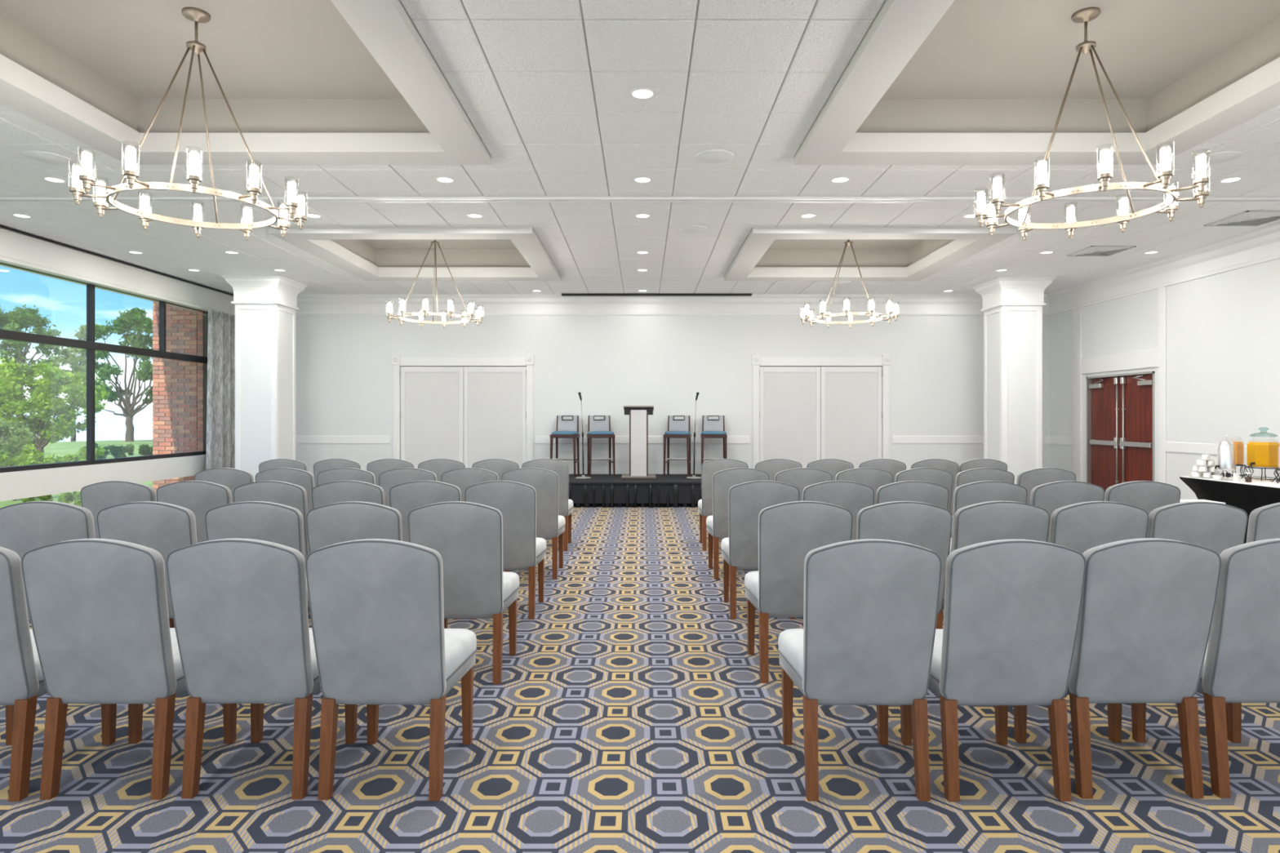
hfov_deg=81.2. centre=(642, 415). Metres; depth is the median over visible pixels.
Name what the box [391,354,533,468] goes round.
door
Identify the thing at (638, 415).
lectern
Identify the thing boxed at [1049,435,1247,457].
trim
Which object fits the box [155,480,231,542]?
chair
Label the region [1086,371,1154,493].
door
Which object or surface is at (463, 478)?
chair
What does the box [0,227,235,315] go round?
trim
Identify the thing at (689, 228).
ceiling speaker
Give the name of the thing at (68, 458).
shrub
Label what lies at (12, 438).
bush
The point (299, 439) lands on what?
trim
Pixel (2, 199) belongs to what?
trim
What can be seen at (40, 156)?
ceiling speaker
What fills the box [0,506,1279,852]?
floor
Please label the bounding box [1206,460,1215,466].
coffee cup
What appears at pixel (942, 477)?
chair
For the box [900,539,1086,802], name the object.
chair
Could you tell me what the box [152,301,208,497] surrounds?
brick wall
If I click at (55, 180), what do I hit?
recessed light
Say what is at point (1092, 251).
ceiling vent
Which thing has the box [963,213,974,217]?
recessed light
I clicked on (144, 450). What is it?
shrub
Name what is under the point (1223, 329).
wall
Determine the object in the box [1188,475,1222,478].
plate
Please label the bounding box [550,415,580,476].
bar stool
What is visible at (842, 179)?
recessed light
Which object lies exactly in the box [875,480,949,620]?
chair
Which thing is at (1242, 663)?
chair
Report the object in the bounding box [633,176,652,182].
recessed light
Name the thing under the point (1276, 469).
dispenser
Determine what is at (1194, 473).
coffee cup
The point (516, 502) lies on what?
chair
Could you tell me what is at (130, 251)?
recessed light
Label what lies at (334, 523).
chair
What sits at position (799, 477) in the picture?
chair
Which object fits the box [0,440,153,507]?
ground
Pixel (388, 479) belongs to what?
chair
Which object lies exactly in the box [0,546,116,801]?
chair
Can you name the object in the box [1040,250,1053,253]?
recessed light
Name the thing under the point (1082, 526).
chair
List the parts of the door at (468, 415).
casing, panel, head casing, panel, casing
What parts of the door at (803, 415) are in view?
casing, panel, head casing, panel, casing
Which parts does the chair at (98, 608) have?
leg, backrest, leg, leg, seat, leg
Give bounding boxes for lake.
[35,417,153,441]
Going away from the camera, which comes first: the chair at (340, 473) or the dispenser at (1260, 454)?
the chair at (340, 473)
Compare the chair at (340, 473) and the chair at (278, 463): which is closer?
the chair at (340, 473)
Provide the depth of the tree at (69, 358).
65.66 m
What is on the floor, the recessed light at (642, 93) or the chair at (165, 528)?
the chair at (165, 528)
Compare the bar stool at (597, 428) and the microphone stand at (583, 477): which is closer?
the microphone stand at (583, 477)
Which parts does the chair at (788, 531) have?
leg, seat, leg, backrest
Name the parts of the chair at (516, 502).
backrest, leg, seat, leg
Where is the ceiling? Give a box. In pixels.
[0,0,1279,293]
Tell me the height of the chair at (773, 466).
0.973 m
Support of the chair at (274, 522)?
on the floor
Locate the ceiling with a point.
(327, 98)
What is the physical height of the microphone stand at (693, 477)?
1.418 m
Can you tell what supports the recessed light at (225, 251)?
in the ceiling
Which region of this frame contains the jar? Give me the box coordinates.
[1244,471,1252,482]
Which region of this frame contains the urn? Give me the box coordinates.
[1214,435,1237,479]
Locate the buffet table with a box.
[1179,476,1279,543]
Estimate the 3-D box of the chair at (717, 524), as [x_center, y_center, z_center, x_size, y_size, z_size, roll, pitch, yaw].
[0.843,0.934,6.713,0.500,0.973,0.621,0,0,-1]
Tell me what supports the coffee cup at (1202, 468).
on the plate
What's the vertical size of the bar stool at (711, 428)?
1.030 m
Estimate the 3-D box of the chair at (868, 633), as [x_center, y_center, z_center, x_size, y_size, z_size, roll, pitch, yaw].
[0.834,0.934,2.986,0.500,0.973,0.621,0,0,0]
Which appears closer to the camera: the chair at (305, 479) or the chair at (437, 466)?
the chair at (305, 479)
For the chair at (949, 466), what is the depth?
7.75 m
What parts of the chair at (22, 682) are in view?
leg, backrest, leg, seat, leg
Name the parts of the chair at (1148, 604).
leg, leg, leg, backrest, leg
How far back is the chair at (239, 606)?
2.75 m
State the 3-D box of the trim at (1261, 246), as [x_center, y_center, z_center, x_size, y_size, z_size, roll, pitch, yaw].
[7.140,-1.955,5.000,0.120,0.350,16.400,0,0,0]
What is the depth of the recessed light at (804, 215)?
7.94 m
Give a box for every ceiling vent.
[1066,245,1136,256]
[1204,210,1279,226]
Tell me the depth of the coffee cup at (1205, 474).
7.86 m
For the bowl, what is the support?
on the buffet table
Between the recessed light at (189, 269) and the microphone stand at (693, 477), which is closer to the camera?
the recessed light at (189, 269)
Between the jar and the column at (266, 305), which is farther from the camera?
the column at (266, 305)
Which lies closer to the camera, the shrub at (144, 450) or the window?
the window
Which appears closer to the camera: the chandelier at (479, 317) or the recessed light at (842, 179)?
the recessed light at (842, 179)
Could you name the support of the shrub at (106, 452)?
on the ground
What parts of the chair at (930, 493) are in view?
backrest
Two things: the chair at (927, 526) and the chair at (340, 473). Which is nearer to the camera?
the chair at (927, 526)
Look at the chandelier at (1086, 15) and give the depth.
4.57 m
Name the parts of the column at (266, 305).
panel moulding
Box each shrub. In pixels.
[0,443,45,501]
[20,494,53,502]
[39,445,106,499]
[56,491,81,506]
[84,443,109,459]
[107,442,134,457]
[137,444,153,455]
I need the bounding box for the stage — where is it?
[568,474,702,507]
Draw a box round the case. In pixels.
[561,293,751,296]
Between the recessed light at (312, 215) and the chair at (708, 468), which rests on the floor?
the chair at (708, 468)
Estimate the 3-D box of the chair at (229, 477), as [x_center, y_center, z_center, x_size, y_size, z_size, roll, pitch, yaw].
[-3.608,0.934,6.715,0.500,0.973,0.622,0,0,0]
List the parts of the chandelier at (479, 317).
rod, rod, rod, rod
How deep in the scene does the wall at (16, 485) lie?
9.71 m
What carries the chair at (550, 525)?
on the floor
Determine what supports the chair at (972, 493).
on the floor
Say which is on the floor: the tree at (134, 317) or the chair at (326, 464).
the chair at (326, 464)
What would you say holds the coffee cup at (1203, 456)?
on the plate
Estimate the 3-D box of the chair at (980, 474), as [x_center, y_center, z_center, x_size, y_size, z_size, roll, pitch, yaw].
[2.951,0.934,6.710,0.500,0.973,0.621,0,0,0]
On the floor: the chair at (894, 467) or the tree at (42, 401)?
the chair at (894, 467)
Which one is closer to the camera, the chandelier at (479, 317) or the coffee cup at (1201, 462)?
the coffee cup at (1201, 462)
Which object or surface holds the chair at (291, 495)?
on the floor
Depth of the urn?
7.65 m
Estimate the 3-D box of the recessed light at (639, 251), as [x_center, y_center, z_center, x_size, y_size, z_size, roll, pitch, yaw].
[0.000,-2.131,9.720,0.166,0.018,0.166,0,0,0]
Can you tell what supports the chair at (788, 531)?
on the floor
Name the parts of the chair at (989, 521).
backrest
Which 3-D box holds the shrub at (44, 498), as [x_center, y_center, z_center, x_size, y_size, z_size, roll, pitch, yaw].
[-9.136,1.497,11.234,0.438,0.748,0.262,0,0,-42]
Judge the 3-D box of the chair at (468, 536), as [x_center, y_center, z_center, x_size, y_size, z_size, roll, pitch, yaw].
[-0.978,0.934,4.182,0.500,0.973,0.621,0,0,0]
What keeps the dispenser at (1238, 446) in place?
on the buffet table
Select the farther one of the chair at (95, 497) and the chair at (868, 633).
the chair at (95, 497)
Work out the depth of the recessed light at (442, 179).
6.73 m
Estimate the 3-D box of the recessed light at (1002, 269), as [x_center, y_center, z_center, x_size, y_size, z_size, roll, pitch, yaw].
[5.240,-2.131,10.900,0.166,0.018,0.166,0,0,0]
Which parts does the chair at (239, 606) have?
leg, backrest, leg, leg, seat, leg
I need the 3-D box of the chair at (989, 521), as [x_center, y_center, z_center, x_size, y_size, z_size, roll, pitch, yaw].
[1.886,0.934,4.206,0.500,0.973,0.621,0,0,-1]
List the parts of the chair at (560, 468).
backrest, leg, leg, seat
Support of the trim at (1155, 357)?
attached to the wall at (1223, 329)
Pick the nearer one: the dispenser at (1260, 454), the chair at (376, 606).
the chair at (376, 606)
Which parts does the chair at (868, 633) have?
leg, seat, leg, backrest, leg, leg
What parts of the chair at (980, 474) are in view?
backrest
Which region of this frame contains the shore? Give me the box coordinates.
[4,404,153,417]
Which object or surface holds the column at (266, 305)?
on the floor
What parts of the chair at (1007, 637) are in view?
leg, seat, leg, leg, backrest, leg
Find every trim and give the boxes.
[0,195,1279,202]
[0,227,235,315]
[231,293,1049,315]
[295,435,1049,443]
[1046,224,1279,315]
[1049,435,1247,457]
[1073,286,1166,483]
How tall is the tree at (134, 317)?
10.397 m
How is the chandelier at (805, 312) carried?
hanging from the ceiling
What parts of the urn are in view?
lid, burner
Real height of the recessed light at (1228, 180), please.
0.018 m
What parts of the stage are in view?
edge trim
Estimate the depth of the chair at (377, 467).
7.77 m
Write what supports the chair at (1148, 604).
on the floor
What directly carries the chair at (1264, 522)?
on the floor
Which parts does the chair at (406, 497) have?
backrest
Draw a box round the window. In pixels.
[0,262,208,472]
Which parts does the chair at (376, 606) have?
leg, leg, backrest, leg, seat, leg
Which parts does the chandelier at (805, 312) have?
rod, rod, rod, rod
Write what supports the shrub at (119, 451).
on the ground
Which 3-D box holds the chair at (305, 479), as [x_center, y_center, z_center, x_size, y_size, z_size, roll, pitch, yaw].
[-3.087,0.934,6.711,0.500,0.973,0.621,0,0,0]
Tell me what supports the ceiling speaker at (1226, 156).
attached to the ceiling
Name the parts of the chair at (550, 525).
backrest, leg, leg, seat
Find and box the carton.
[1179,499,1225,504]
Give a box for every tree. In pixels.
[0,304,63,416]
[0,356,110,464]
[49,324,97,441]
[79,306,153,441]
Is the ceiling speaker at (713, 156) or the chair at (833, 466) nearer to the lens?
the ceiling speaker at (713, 156)
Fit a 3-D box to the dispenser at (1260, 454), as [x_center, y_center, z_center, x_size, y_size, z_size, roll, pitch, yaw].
[6.370,0.388,7.660,0.365,0.540,0.365,0,0,22]
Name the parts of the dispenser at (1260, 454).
lid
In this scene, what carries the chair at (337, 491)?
on the floor
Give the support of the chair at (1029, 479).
on the floor
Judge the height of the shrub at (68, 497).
0.759 m
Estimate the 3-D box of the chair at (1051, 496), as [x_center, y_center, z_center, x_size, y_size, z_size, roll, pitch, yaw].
[2.928,0.934,5.423,0.500,0.973,0.621,0,0,-1]
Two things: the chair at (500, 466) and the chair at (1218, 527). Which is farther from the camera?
the chair at (500, 466)
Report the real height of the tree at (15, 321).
11.388 m
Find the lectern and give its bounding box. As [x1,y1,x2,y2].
[620,405,656,479]
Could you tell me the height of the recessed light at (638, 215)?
0.018 m
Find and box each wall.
[0,260,208,501]
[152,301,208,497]
[295,315,1049,487]
[1049,258,1279,499]
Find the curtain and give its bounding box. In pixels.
[205,309,235,470]
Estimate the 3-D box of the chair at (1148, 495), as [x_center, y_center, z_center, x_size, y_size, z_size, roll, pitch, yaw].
[3.452,0.934,5.425,0.500,0.973,0.621,0,0,1]
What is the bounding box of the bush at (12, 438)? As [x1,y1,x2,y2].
[0,413,40,466]
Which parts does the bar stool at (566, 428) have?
leg, leg, foot rail, seat frame, seat, backrest, handle frame, leg, leg, post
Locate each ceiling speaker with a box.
[23,151,72,164]
[679,225,707,232]
[694,149,733,163]
[1194,151,1243,164]
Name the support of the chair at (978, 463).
on the floor
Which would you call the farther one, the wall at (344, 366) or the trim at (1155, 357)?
the wall at (344, 366)
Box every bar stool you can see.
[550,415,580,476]
[586,415,615,476]
[663,415,691,476]
[700,415,727,465]
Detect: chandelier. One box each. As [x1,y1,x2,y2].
[69,6,306,239]
[386,239,483,328]
[800,239,898,328]
[974,6,1208,239]
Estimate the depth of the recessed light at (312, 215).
7.94 m
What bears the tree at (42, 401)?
on the ground
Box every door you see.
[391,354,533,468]
[751,354,890,469]
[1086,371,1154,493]
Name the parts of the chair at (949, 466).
backrest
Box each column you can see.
[221,275,307,482]
[972,277,1055,484]
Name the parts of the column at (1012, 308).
panel moulding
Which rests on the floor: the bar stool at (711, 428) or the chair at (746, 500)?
the chair at (746, 500)
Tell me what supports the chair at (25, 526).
on the floor
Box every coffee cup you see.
[1192,465,1199,471]
[1192,471,1200,476]
[1198,460,1206,465]
[1199,466,1207,471]
[1201,454,1209,459]
[1203,472,1211,477]
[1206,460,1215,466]
[1208,466,1217,471]
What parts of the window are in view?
frame rail, frame rail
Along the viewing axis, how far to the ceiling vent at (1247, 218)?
8.05 m
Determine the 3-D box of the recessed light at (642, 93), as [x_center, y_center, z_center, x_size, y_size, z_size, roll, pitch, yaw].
[0.000,-2.131,4.930,0.166,0.018,0.166,0,0,0]
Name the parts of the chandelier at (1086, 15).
arm, arm, arm, arm, rod, rod, stem, rod, rod, arm, arm, arm, arm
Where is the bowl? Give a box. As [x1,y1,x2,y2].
[1211,475,1222,479]
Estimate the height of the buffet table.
0.760 m
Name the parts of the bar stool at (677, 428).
leg, leg, post, foot rail, seat frame, seat, backrest, handle frame, leg, post, leg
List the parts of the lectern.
board, panel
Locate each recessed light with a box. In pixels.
[11,213,31,217]
[43,176,66,182]
[128,250,142,253]
[187,268,200,271]
[224,250,238,253]
[273,268,285,271]
[305,213,321,217]
[435,176,454,182]
[466,213,483,217]
[630,87,655,99]
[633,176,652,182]
[635,213,650,217]
[636,250,648,253]
[636,268,648,271]
[800,213,816,217]
[831,176,849,182]
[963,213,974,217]
[995,268,1008,271]
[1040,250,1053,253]
[1143,250,1159,253]
[1218,176,1242,182]
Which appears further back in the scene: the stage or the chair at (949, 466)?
the stage
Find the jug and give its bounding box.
[1231,473,1240,482]
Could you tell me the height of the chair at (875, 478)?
0.973 m
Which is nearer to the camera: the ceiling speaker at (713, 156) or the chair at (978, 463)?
the ceiling speaker at (713, 156)
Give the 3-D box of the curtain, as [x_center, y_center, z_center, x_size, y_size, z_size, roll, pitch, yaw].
[-7.052,-0.170,12.548,0.202,3.120,1.054,0,0,0]
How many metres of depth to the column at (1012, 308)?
11.60 m
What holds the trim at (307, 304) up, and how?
attached to the wall at (344, 366)
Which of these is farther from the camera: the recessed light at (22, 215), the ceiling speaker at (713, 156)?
the recessed light at (22, 215)
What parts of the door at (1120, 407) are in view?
vertical rod, vertical rod, closer arm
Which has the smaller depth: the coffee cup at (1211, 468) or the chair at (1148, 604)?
the chair at (1148, 604)
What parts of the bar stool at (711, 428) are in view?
leg, post, backrest, handle frame, seat frame, seat, leg, post, leg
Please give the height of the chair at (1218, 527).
0.973 m
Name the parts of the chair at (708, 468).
seat, leg, leg, backrest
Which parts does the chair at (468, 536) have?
leg, backrest, leg, seat, leg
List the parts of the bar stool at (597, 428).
leg, post, leg, backrest, handle frame, seat, seat frame, foot rail, post, leg, leg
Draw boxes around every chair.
[0,501,95,617]
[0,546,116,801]
[21,538,236,799]
[80,480,156,538]
[96,501,197,627]
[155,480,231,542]
[165,537,357,799]
[194,467,253,503]
[204,501,310,612]
[233,480,309,559]
[254,467,314,511]
[258,458,307,472]
[305,538,476,800]
[306,501,402,553]
[311,480,384,508]
[313,458,361,486]
[316,467,375,485]
[366,458,414,486]
[378,467,436,506]
[389,480,461,619]
[407,501,519,684]
[417,458,465,481]
[440,467,498,502]
[464,480,546,619]
[471,458,519,480]
[501,467,565,579]
[521,458,573,551]
[697,458,748,551]
[706,467,769,579]
[720,480,799,619]
[744,501,853,683]
[754,458,802,480]
[774,467,832,501]
[777,538,942,801]
[802,480,874,540]
[805,458,853,480]
[835,467,893,505]
[856,501,952,629]
[857,458,906,483]
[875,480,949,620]
[894,467,953,511]
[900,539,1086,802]
[910,458,959,537]
[942,501,1049,609]
[949,480,1027,554]
[951,467,1014,537]
[958,458,1007,472]
[1013,537,1221,799]
[1016,467,1075,504]
[1030,480,1104,542]
[1048,501,1148,553]
[1104,480,1180,515]
[1131,537,1279,798]
[1146,501,1247,554]
[1245,502,1279,543]
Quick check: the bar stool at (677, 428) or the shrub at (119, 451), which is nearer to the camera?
the bar stool at (677, 428)
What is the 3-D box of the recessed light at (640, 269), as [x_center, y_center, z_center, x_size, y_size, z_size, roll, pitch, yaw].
[0.000,-2.131,10.900,0.166,0.018,0.166,0,0,0]
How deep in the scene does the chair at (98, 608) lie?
2.75 m
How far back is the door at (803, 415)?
13.22 m
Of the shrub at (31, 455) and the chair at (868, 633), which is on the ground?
the shrub at (31, 455)
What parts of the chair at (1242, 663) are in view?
leg, seat, leg, leg, backrest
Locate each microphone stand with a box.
[575,391,591,479]
[686,391,701,479]
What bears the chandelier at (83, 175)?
hanging from the ceiling
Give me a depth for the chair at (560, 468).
7.81 m
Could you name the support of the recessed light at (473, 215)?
in the ceiling
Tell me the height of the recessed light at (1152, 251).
0.018 m
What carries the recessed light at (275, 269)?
in the ceiling
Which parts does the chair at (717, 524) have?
seat, leg, leg, backrest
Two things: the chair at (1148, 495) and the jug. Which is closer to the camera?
the chair at (1148, 495)
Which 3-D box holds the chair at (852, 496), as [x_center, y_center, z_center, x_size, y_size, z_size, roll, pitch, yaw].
[1.349,0.934,5.433,0.500,0.973,0.621,0,0,0]
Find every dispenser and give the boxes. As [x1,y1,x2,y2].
[1220,441,1248,477]
[1240,427,1279,480]
[1270,446,1279,483]
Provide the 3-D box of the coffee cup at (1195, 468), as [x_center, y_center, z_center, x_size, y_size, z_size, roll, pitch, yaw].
[5.947,0.562,8.016,0.072,0.052,0.070,0,0,0]
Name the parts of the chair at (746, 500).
seat, leg, leg, backrest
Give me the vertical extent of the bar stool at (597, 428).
1.030 m
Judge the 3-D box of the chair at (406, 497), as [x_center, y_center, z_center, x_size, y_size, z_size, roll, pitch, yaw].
[-1.501,0.934,5.450,0.500,0.973,0.621,0,0,1]

